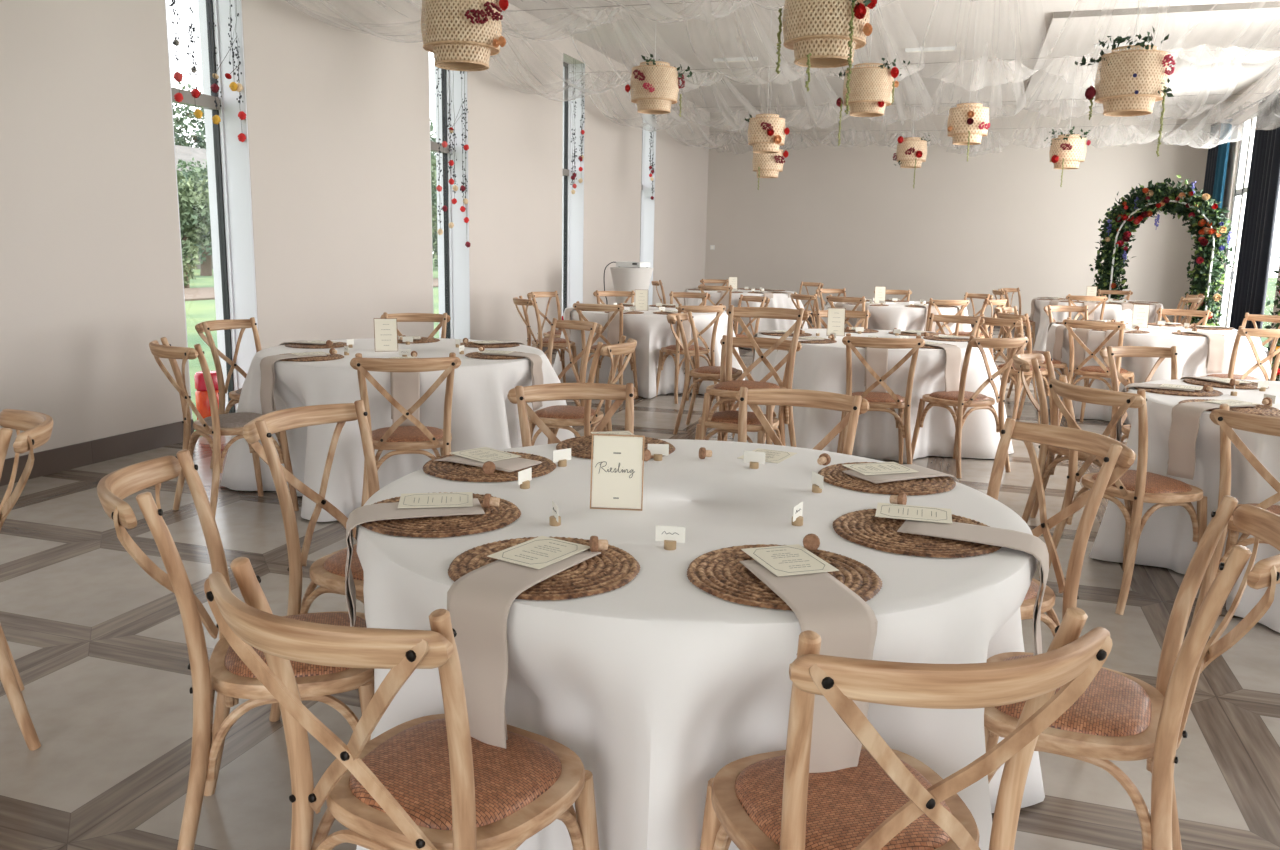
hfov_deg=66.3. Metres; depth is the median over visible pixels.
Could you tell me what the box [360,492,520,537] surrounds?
placemat
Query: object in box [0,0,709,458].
wall
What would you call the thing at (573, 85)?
string
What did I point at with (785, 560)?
menu card
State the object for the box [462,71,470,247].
string
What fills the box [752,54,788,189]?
lantern
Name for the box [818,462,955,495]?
placemat
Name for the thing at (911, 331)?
menu card
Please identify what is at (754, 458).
place card
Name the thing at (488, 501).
cork stopper
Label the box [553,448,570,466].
place card
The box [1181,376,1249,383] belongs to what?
napkin
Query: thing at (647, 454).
cork stopper
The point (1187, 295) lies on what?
chair
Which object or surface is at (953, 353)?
napkin
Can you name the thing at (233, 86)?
string
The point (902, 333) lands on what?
placemat
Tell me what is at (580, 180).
string
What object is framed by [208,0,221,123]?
string
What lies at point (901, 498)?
cork stopper
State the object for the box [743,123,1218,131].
wire
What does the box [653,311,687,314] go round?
placemat
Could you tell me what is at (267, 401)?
napkin
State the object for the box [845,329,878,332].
placemat
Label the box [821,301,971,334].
tablecloth
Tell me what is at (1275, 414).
placemat
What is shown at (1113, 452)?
chair
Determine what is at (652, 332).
tablecloth
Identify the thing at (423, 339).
placemat
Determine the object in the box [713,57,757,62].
ceiling light
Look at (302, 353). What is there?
menu card
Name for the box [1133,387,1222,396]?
placemat
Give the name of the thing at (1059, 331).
napkin
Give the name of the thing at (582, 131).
string
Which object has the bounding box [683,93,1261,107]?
wire
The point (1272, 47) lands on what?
wire
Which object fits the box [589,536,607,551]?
cork stopper
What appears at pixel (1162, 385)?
menu card
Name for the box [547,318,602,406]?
chair
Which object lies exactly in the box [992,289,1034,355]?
chair
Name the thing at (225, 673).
chair
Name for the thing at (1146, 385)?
napkin
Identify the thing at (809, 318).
baseboard
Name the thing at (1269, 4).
trim
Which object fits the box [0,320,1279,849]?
floor
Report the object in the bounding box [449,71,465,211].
string
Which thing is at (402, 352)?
place card
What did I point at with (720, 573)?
placemat
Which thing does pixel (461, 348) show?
place card
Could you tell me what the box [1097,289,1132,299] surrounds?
chair
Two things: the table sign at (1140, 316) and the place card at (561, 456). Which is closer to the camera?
the place card at (561, 456)
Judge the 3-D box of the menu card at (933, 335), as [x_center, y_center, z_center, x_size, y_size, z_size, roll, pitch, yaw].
[2.200,-0.634,7.005,0.168,0.002,0.128,-1,11,-13]
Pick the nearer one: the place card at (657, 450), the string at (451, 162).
the place card at (657, 450)
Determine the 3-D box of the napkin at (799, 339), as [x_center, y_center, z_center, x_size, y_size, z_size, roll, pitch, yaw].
[1.076,-0.411,6.642,0.307,0.344,0.155,-6,13,-34]
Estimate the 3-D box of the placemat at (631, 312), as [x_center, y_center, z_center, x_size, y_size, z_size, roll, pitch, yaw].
[-0.145,-1.043,9.073,0.366,0.008,0.366,-9,14,-43]
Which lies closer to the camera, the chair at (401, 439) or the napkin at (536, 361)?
the chair at (401, 439)
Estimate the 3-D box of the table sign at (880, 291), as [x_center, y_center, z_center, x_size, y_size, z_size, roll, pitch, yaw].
[2.827,-1.533,11.549,0.128,0.200,0.089,3,11,9]
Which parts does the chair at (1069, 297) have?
leg, rail, leg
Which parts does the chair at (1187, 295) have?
leg, leg, rail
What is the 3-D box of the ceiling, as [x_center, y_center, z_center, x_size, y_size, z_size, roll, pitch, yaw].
[2.171,-4.140,7.684,9.860,0.300,21.900,4,11,18]
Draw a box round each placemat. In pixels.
[279,353,343,361]
[285,341,346,348]
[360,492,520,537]
[398,337,439,342]
[423,451,556,481]
[448,536,640,600]
[460,342,518,347]
[465,352,525,359]
[556,435,674,458]
[605,311,643,313]
[649,305,675,307]
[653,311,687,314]
[687,544,882,610]
[761,333,811,336]
[786,338,836,343]
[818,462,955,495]
[833,508,1000,557]
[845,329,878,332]
[885,300,908,301]
[889,331,938,335]
[905,305,925,307]
[921,344,954,348]
[923,336,968,341]
[1102,330,1149,332]
[1127,302,1154,304]
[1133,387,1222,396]
[1147,323,1189,326]
[1172,332,1223,336]
[1179,399,1278,414]
[1183,378,1268,388]
[1188,326,1232,329]
[1261,410,1279,416]
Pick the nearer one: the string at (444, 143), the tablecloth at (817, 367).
the tablecloth at (817, 367)
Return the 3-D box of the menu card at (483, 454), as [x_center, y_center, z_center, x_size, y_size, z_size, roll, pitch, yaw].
[-0.441,0.084,2.797,0.168,0.002,0.128,11,14,43]
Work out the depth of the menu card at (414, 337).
6.18 m
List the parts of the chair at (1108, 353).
leg, seat frame, rail, leg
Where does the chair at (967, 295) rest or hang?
on the floor
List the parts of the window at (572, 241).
frame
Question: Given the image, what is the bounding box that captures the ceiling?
[508,0,1279,111]
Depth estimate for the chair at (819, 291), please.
12.62 m
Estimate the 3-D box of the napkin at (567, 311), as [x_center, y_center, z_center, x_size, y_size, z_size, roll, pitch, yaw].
[-0.557,-0.965,9.371,0.307,0.303,0.146,-3,11,-24]
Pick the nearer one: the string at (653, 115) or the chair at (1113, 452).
the chair at (1113, 452)
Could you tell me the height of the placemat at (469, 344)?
0.008 m
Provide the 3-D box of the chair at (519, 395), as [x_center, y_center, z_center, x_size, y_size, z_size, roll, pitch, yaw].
[-0.187,0.318,3.413,0.479,0.884,0.586,-2,11,-18]
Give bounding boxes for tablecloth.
[220,338,574,521]
[356,439,1044,849]
[553,305,744,398]
[686,289,807,349]
[733,329,1013,462]
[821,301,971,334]
[1031,300,1162,350]
[1038,322,1270,423]
[1089,379,1279,632]
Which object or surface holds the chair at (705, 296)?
on the floor
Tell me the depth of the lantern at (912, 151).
13.58 m
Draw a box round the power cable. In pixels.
[604,262,615,303]
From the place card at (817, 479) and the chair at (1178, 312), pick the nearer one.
the place card at (817, 479)
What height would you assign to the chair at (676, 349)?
0.884 m
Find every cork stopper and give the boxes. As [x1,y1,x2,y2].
[326,340,332,345]
[329,348,336,354]
[411,351,416,356]
[478,345,484,350]
[482,461,495,473]
[483,494,499,508]
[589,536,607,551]
[642,449,650,460]
[699,447,711,458]
[803,534,819,550]
[817,453,830,464]
[890,493,906,504]
[1203,384,1212,391]
[1230,379,1239,385]
[1262,397,1271,405]
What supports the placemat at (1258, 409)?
on the tablecloth at (1166, 538)
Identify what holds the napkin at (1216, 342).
on the placemat at (1177, 333)
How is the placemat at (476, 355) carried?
on the tablecloth at (482, 415)
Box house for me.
[175,145,212,268]
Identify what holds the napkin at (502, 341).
on the placemat at (469, 344)
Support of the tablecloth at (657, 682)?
on the round table
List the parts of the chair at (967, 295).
rail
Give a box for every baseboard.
[0,347,556,485]
[808,313,1025,328]
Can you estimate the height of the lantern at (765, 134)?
1.539 m
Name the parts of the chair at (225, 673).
rail, leg, leg, seat frame, leg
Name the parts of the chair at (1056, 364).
leg, rail, leg, seat frame, leg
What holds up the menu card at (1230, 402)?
on the napkin at (1185, 423)
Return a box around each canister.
[194,371,218,419]
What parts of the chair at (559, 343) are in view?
rail, leg, leg, seat frame, leg, leg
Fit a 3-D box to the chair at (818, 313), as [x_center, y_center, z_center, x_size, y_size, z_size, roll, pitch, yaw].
[1.662,-0.491,8.033,0.479,0.884,0.586,2,10,2]
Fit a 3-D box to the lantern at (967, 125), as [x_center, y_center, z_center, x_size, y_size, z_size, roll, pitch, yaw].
[3.449,-3.579,10.199,0.422,1.660,0.463,4,11,13]
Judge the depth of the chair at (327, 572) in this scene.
2.81 m
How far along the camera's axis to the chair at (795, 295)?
10.96 m
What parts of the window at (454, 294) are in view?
frame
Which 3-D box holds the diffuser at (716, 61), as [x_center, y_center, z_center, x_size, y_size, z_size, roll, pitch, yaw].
[1.323,-5.045,13.600,0.580,0.006,0.050,4,11,18]
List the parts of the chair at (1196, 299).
leg, rail, leg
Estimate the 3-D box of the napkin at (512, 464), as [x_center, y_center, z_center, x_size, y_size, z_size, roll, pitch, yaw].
[-0.448,0.268,2.786,0.309,0.352,0.154,8,12,31]
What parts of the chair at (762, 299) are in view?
leg, rail, leg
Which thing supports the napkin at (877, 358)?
on the placemat
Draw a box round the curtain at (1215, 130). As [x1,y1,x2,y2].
[1189,123,1220,308]
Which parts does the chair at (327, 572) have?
leg, rail, seat frame, leg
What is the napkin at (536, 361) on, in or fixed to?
on the placemat at (476, 355)
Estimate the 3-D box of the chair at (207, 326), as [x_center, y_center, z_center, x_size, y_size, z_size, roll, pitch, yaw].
[-2.344,-0.194,5.972,0.586,0.884,0.479,5,11,19]
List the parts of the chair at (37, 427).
leg, rail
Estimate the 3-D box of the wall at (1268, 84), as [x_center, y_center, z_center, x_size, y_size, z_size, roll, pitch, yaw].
[6.432,-1.712,6.691,0.300,3.950,21.500,4,11,18]
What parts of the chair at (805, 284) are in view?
rail, leg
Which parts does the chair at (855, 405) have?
leg, rail, leg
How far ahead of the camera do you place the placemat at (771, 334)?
7.04 m
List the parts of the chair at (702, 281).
rail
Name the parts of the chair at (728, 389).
leg, leg, seat frame, rail, leg, leg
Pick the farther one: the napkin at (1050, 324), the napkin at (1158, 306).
the napkin at (1158, 306)
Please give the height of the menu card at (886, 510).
0.002 m
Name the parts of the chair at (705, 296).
leg, rail, leg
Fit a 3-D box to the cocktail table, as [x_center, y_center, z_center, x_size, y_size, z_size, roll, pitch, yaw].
[-0.113,-1.411,12.209,0.539,1.088,0.539,-5,12,-30]
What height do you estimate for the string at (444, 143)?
2.112 m
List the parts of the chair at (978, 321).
leg, rail, leg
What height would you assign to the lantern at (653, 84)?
1.490 m
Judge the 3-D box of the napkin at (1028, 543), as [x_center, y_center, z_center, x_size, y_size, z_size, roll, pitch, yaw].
[0.728,0.406,2.166,0.309,0.352,0.154,6,12,25]
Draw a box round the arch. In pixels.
[1089,175,1235,325]
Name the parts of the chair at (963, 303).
leg, rail, leg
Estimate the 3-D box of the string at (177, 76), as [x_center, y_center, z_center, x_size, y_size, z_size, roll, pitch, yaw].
[-3.009,-2.842,6.301,0.060,1.476,0.088,0,10,-7]
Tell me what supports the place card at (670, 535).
on the tablecloth at (657, 682)
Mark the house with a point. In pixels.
(185, 153)
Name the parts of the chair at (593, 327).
leg, rail, leg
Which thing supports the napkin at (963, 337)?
on the placemat at (926, 337)
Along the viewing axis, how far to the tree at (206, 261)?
38.23 m
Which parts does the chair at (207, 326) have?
leg, rail, seat frame, leg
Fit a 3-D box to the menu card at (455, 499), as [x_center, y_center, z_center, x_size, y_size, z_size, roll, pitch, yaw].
[-0.477,0.175,2.296,0.168,0.002,0.128,-1,11,-10]
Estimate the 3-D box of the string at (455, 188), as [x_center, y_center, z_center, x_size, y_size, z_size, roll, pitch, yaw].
[-1.857,-3.221,9.860,0.074,1.966,0.249,2,10,6]
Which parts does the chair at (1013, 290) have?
leg, rail, leg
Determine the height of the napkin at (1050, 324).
0.352 m
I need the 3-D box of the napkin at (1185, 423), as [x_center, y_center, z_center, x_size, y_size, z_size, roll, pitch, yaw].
[2.369,0.063,4.082,0.307,0.303,0.146,-2,11,-19]
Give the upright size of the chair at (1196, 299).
0.884 m
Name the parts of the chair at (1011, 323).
leg, rail, leg, seat frame, leg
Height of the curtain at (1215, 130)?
3.440 m
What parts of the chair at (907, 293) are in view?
rail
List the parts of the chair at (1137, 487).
leg, rail, leg, leg, seat frame, leg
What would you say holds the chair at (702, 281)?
on the floor
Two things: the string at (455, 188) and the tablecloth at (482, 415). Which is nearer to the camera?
the tablecloth at (482, 415)
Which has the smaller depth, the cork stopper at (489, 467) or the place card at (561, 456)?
the cork stopper at (489, 467)
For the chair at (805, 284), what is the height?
0.884 m
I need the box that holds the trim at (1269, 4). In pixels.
[1053,1,1279,17]
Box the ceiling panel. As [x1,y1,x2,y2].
[1020,8,1279,107]
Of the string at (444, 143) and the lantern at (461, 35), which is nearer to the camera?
the lantern at (461, 35)
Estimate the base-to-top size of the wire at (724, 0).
0.046 m
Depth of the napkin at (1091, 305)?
12.48 m
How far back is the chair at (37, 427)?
2.62 m
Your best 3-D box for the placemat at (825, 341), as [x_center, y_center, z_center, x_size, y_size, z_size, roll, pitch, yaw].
[1.150,-0.575,6.658,0.366,0.008,0.366,-7,13,-36]
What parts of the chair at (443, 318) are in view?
rail, leg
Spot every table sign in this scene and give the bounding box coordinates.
[374,318,397,351]
[590,434,644,510]
[635,289,647,310]
[729,277,737,287]
[827,308,845,335]
[874,286,885,303]
[1086,286,1096,295]
[1132,304,1149,327]
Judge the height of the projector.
0.065 m
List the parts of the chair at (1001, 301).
leg, leg, rail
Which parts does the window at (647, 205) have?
frame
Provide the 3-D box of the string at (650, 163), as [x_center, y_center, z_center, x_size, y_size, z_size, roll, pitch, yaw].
[0.181,-4.640,15.825,0.068,1.245,0.076,-5,12,-29]
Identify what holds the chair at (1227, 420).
on the floor
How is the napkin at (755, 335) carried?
on the placemat at (771, 334)
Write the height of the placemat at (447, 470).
0.008 m
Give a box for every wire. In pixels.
[502,0,738,11]
[575,47,1279,72]
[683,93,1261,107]
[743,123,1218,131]
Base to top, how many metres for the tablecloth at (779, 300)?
0.743 m
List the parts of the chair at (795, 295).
leg, rail, leg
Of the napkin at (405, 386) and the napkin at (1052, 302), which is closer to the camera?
the napkin at (405, 386)
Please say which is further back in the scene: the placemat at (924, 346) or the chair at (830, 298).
the chair at (830, 298)
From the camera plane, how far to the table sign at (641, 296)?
9.42 m
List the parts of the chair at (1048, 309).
leg, rail, leg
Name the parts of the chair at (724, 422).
leg, leg, seat frame, rail, leg, leg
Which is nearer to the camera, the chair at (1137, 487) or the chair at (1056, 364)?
the chair at (1137, 487)
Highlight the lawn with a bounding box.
[185,258,1276,436]
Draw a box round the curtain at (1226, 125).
[1207,119,1232,323]
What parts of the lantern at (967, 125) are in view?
hanging cord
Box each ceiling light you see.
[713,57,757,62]
[905,46,954,52]
[1094,42,1150,48]
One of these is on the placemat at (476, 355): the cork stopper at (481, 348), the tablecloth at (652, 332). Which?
the cork stopper at (481, 348)
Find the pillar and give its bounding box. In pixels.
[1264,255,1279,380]
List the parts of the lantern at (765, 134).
hanging cord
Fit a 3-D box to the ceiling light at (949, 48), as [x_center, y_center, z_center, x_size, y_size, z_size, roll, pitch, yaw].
[3.740,-4.842,12.648,0.620,0.046,0.070,4,11,18]
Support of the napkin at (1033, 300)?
on the placemat
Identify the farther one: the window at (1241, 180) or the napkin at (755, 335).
the window at (1241, 180)
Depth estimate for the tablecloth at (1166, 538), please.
4.23 m
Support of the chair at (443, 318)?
on the floor
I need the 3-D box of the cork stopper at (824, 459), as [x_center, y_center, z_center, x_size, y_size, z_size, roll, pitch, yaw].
[0.520,0.099,2.785,0.035,0.035,0.036,9,13,37]
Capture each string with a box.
[169,0,182,101]
[187,0,202,117]
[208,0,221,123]
[212,4,246,141]
[225,6,239,90]
[435,68,442,234]
[441,72,447,211]
[446,70,453,227]
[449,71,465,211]
[449,76,461,203]
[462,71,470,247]
[570,66,575,193]
[572,60,576,187]
[578,64,583,182]
[579,64,585,160]
[648,114,651,176]
[650,114,654,180]
[650,114,654,199]
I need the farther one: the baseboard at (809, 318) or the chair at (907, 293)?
the baseboard at (809, 318)
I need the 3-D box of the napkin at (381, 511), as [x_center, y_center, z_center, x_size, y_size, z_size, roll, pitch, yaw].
[-0.518,0.339,2.256,0.307,0.303,0.146,-2,11,-16]
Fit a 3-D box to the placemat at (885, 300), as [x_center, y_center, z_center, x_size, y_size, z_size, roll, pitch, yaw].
[3.144,-1.537,12.128,0.366,0.008,0.366,-7,13,-38]
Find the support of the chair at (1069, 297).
on the floor
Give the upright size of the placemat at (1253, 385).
0.008 m
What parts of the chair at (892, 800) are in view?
leg, leg, seat frame, rail, leg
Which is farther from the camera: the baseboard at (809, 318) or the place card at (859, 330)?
the baseboard at (809, 318)
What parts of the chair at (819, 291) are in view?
leg, rail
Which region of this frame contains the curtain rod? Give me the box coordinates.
[1211,89,1279,125]
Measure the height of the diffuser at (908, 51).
0.006 m
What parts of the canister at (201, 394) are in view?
lid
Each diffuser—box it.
[715,60,755,62]
[907,50,952,52]
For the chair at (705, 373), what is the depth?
7.22 m
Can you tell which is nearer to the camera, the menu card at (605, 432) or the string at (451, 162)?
the menu card at (605, 432)
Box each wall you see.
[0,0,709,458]
[705,104,1216,322]
[1212,67,1279,354]
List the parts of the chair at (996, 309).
rail, leg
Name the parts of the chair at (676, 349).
leg, leg, seat frame, rail, leg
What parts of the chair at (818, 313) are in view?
leg, rail, leg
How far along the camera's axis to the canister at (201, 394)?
6.92 m
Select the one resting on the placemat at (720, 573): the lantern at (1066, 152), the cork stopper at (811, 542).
the cork stopper at (811, 542)
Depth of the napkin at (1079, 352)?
8.13 m
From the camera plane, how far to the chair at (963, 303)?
10.45 m
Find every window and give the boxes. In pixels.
[165,0,257,429]
[428,52,469,338]
[562,62,584,315]
[640,114,656,304]
[1218,112,1267,353]
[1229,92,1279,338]
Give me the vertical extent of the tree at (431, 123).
9.008 m
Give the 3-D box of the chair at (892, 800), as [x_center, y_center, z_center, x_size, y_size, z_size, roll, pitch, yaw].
[0.365,0.668,1.562,0.479,0.884,0.586,-2,11,-15]
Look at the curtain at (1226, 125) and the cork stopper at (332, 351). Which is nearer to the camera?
the cork stopper at (332, 351)
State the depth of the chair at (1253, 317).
8.75 m
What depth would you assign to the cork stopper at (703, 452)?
2.88 m
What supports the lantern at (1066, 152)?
hanging from the ceiling
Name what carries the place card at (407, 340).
on the tablecloth at (482, 415)
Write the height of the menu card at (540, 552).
0.002 m
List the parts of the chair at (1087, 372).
leg, leg, rail, seat frame, leg, leg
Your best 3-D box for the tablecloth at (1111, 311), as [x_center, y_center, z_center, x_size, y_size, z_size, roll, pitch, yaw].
[6.114,-1.292,13.211,1.657,0.743,1.749,9,13,35]
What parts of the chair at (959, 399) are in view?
leg, leg, seat frame, leg, rail, leg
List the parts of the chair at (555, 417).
leg, seat frame, leg, leg, rail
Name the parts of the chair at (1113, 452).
leg, seat frame, rail, leg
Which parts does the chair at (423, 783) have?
leg, rail, leg, seat frame, leg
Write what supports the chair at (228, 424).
on the floor
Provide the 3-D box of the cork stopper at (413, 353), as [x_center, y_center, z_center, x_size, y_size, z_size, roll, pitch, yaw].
[-1.191,-0.373,5.172,0.035,0.035,0.036,-2,11,-18]
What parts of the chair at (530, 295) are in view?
rail, seat frame, leg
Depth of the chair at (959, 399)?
6.08 m
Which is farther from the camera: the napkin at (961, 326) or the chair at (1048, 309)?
the napkin at (961, 326)
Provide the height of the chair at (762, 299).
0.884 m
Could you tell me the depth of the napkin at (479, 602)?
1.75 m
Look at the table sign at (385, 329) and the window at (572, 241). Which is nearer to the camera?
the table sign at (385, 329)
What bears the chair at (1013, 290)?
on the floor
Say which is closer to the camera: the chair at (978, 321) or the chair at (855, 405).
the chair at (855, 405)
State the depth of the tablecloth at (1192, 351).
7.86 m
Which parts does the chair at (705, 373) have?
rail, leg, leg, seat frame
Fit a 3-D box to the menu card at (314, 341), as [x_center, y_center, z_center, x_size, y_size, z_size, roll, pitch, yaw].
[-1.880,-0.487,5.757,0.168,0.002,0.128,6,11,23]
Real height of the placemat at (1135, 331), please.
0.008 m
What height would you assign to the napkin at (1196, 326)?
0.344 m
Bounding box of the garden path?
[184,278,437,300]
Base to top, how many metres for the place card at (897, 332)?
0.048 m
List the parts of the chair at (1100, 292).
rail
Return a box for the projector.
[616,262,649,267]
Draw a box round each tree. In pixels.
[172,82,205,148]
[176,157,211,275]
[177,167,211,287]
[430,119,437,261]
[431,151,437,266]
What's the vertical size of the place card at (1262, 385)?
0.048 m
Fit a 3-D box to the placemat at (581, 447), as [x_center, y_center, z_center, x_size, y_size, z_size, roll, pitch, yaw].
[-0.076,0.066,3.023,0.370,0.008,0.369,7,12,28]
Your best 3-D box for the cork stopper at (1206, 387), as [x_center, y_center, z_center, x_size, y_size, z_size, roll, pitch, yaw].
[2.588,-0.167,4.462,0.035,0.035,0.036,-1,11,-12]
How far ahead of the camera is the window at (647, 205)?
16.21 m
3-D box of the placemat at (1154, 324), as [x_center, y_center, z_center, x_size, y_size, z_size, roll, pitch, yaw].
[4.771,-0.908,8.875,0.366,0.008,0.366,7,12,28]
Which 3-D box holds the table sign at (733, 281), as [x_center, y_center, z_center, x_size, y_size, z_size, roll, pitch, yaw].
[1.336,-2.030,14.095,0.128,0.200,0.089,1,10,1]
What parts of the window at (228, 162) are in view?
frame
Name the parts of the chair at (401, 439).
leg, rail, seat frame, leg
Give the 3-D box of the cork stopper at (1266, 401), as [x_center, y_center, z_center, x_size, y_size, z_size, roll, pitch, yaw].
[2.610,-0.098,4.086,0.036,0.035,0.035,-6,13,-36]
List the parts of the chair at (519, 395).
leg, rail, leg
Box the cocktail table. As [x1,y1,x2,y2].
[610,267,652,303]
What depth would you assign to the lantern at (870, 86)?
8.09 m
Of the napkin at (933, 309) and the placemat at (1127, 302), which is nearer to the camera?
the napkin at (933, 309)
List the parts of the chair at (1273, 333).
leg, rail, leg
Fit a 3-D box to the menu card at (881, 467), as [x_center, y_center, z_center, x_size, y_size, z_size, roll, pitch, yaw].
[0.666,0.120,2.722,0.168,0.002,0.128,-2,11,-18]
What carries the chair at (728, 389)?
on the floor
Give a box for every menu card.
[291,352,328,355]
[304,340,334,343]
[398,492,472,507]
[399,336,419,338]
[451,447,520,462]
[470,340,501,342]
[478,350,514,353]
[487,536,589,568]
[591,431,633,436]
[738,448,796,462]
[741,544,838,575]
[799,337,824,338]
[843,462,918,474]
[875,503,951,523]
[902,330,924,332]
[925,341,942,343]
[933,335,959,336]
[1159,384,1202,389]
[1205,399,1256,405]
[1206,378,1250,382]
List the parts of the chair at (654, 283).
rail, leg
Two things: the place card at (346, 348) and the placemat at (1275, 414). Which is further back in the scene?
the place card at (346, 348)
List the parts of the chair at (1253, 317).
leg, rail, leg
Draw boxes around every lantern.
[420,0,508,70]
[625,0,692,116]
[745,12,789,153]
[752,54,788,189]
[776,0,876,114]
[835,14,909,145]
[893,64,929,187]
[947,0,989,161]
[1044,48,1090,186]
[1075,0,1175,156]
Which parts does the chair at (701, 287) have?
rail, leg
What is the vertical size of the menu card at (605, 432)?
0.002 m
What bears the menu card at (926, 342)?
on the napkin at (953, 353)
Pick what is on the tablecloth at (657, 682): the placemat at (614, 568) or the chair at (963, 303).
the placemat at (614, 568)
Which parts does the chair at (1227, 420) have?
leg, leg, seat frame, rail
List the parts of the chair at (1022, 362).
rail, leg, leg, seat frame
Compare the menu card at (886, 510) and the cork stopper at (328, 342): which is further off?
the cork stopper at (328, 342)
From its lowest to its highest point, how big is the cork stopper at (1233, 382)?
0.035 m
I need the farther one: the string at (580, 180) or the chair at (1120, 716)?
the string at (580, 180)
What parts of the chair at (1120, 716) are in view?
leg, leg, seat frame, leg, leg, rail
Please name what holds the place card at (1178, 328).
on the tablecloth at (1192, 351)
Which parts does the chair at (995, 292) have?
leg, rail, leg, leg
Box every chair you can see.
[0,409,52,750]
[97,449,373,849]
[149,337,298,517]
[195,317,261,468]
[204,557,598,849]
[241,400,379,721]
[350,352,460,506]
[380,312,450,337]
[507,383,636,446]
[513,296,578,382]
[527,291,561,347]
[528,335,636,445]
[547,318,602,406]
[573,301,637,396]
[593,290,634,303]
[651,280,665,303]
[655,303,725,403]
[667,312,742,437]
[669,291,710,305]
[695,335,801,445]
[698,284,734,327]
[699,305,808,446]
[700,279,728,285]
[700,607,1112,849]
[734,294,769,350]
[736,387,868,454]
[790,292,825,328]
[799,281,823,326]
[813,309,870,328]
[816,288,845,309]
[826,294,865,326]
[837,333,924,463]
[874,290,911,300]
[911,333,1028,477]
[926,298,968,335]
[928,313,984,336]
[949,297,1006,357]
[963,292,992,332]
[977,314,1051,421]
[984,495,1279,849]
[987,418,1135,636]
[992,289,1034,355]
[994,306,1044,397]
[997,310,1067,418]
[999,287,1030,348]
[1013,351,1126,522]
[1039,375,1206,614]
[1044,305,1087,322]
[1059,317,1133,425]
[1066,294,1107,319]
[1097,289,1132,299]
[1100,346,1177,441]
[1156,308,1211,325]
[1173,296,1201,323]
[1178,294,1204,324]
[1191,404,1279,623]
[1207,326,1279,380]
[1242,313,1279,365]
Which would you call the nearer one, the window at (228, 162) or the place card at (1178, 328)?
the window at (228, 162)
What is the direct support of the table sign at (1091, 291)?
on the tablecloth at (1111, 311)
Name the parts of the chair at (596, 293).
leg, rail, leg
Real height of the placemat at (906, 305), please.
0.008 m
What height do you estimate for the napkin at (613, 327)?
0.322 m
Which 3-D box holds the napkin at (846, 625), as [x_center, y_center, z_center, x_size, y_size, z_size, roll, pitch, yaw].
[0.291,0.459,1.809,0.155,0.344,0.308,-2,11,-15]
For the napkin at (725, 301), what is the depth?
13.41 m
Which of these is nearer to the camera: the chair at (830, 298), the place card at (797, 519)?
the place card at (797, 519)
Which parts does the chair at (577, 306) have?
leg, leg, rail, leg, leg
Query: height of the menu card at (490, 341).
0.002 m
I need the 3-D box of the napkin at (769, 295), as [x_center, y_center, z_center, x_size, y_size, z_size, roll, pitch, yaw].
[1.702,-1.675,13.550,0.142,0.322,0.308,-3,11,-22]
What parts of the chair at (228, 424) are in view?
rail, leg, leg, seat frame, leg, leg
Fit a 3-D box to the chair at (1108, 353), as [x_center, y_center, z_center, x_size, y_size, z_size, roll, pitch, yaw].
[2.789,0.029,5.314,0.479,0.884,0.586,-1,11,-12]
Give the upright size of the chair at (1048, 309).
0.884 m
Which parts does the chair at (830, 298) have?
rail, leg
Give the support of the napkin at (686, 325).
on the placemat at (664, 313)
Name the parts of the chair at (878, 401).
leg, leg, seat frame, rail, leg, leg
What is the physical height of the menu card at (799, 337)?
0.002 m
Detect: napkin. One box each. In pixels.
[260,354,326,414]
[280,340,323,344]
[345,498,484,626]
[390,372,419,425]
[434,455,541,471]
[447,550,600,748]
[473,340,524,344]
[482,352,542,410]
[565,308,573,339]
[607,311,630,343]
[663,311,690,343]
[720,291,735,310]
[740,560,877,772]
[751,331,793,372]
[761,292,772,306]
[777,338,824,352]
[835,302,845,308]
[842,464,958,483]
[856,303,875,326]
[864,347,887,392]
[897,520,1048,655]
[916,305,936,331]
[925,344,961,391]
[937,336,969,338]
[942,305,964,331]
[1030,298,1057,320]
[1045,321,1062,351]
[1049,300,1072,305]
[1053,325,1065,360]
[1074,328,1091,368]
[1082,301,1095,320]
[1103,330,1134,367]
[1112,302,1132,309]
[1116,383,1194,441]
[1133,302,1160,322]
[1167,401,1254,479]
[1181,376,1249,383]
[1186,332,1224,373]
[1196,326,1235,329]
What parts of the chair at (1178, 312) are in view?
leg, rail, leg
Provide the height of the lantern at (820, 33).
1.950 m
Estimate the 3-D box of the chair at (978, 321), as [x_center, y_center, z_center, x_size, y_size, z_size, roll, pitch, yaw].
[2.361,-0.420,7.720,0.586,0.884,0.479,-8,14,-42]
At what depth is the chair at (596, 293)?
10.83 m
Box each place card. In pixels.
[344,346,348,354]
[346,339,353,347]
[399,349,410,356]
[402,336,412,344]
[455,339,459,347]
[459,345,463,353]
[518,467,531,488]
[549,500,560,525]
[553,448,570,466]
[648,444,668,460]
[655,525,685,549]
[744,451,765,468]
[792,501,802,525]
[812,471,823,492]
[856,327,863,333]
[893,329,900,335]
[1157,321,1164,326]
[1176,326,1182,331]
[1230,387,1236,395]
[1257,381,1268,390]
[1263,394,1275,405]
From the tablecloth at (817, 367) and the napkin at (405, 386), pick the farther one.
the tablecloth at (817, 367)
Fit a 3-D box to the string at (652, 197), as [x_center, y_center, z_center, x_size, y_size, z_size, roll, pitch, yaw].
[0.216,-4.498,16.026,0.062,1.595,0.099,2,10,4]

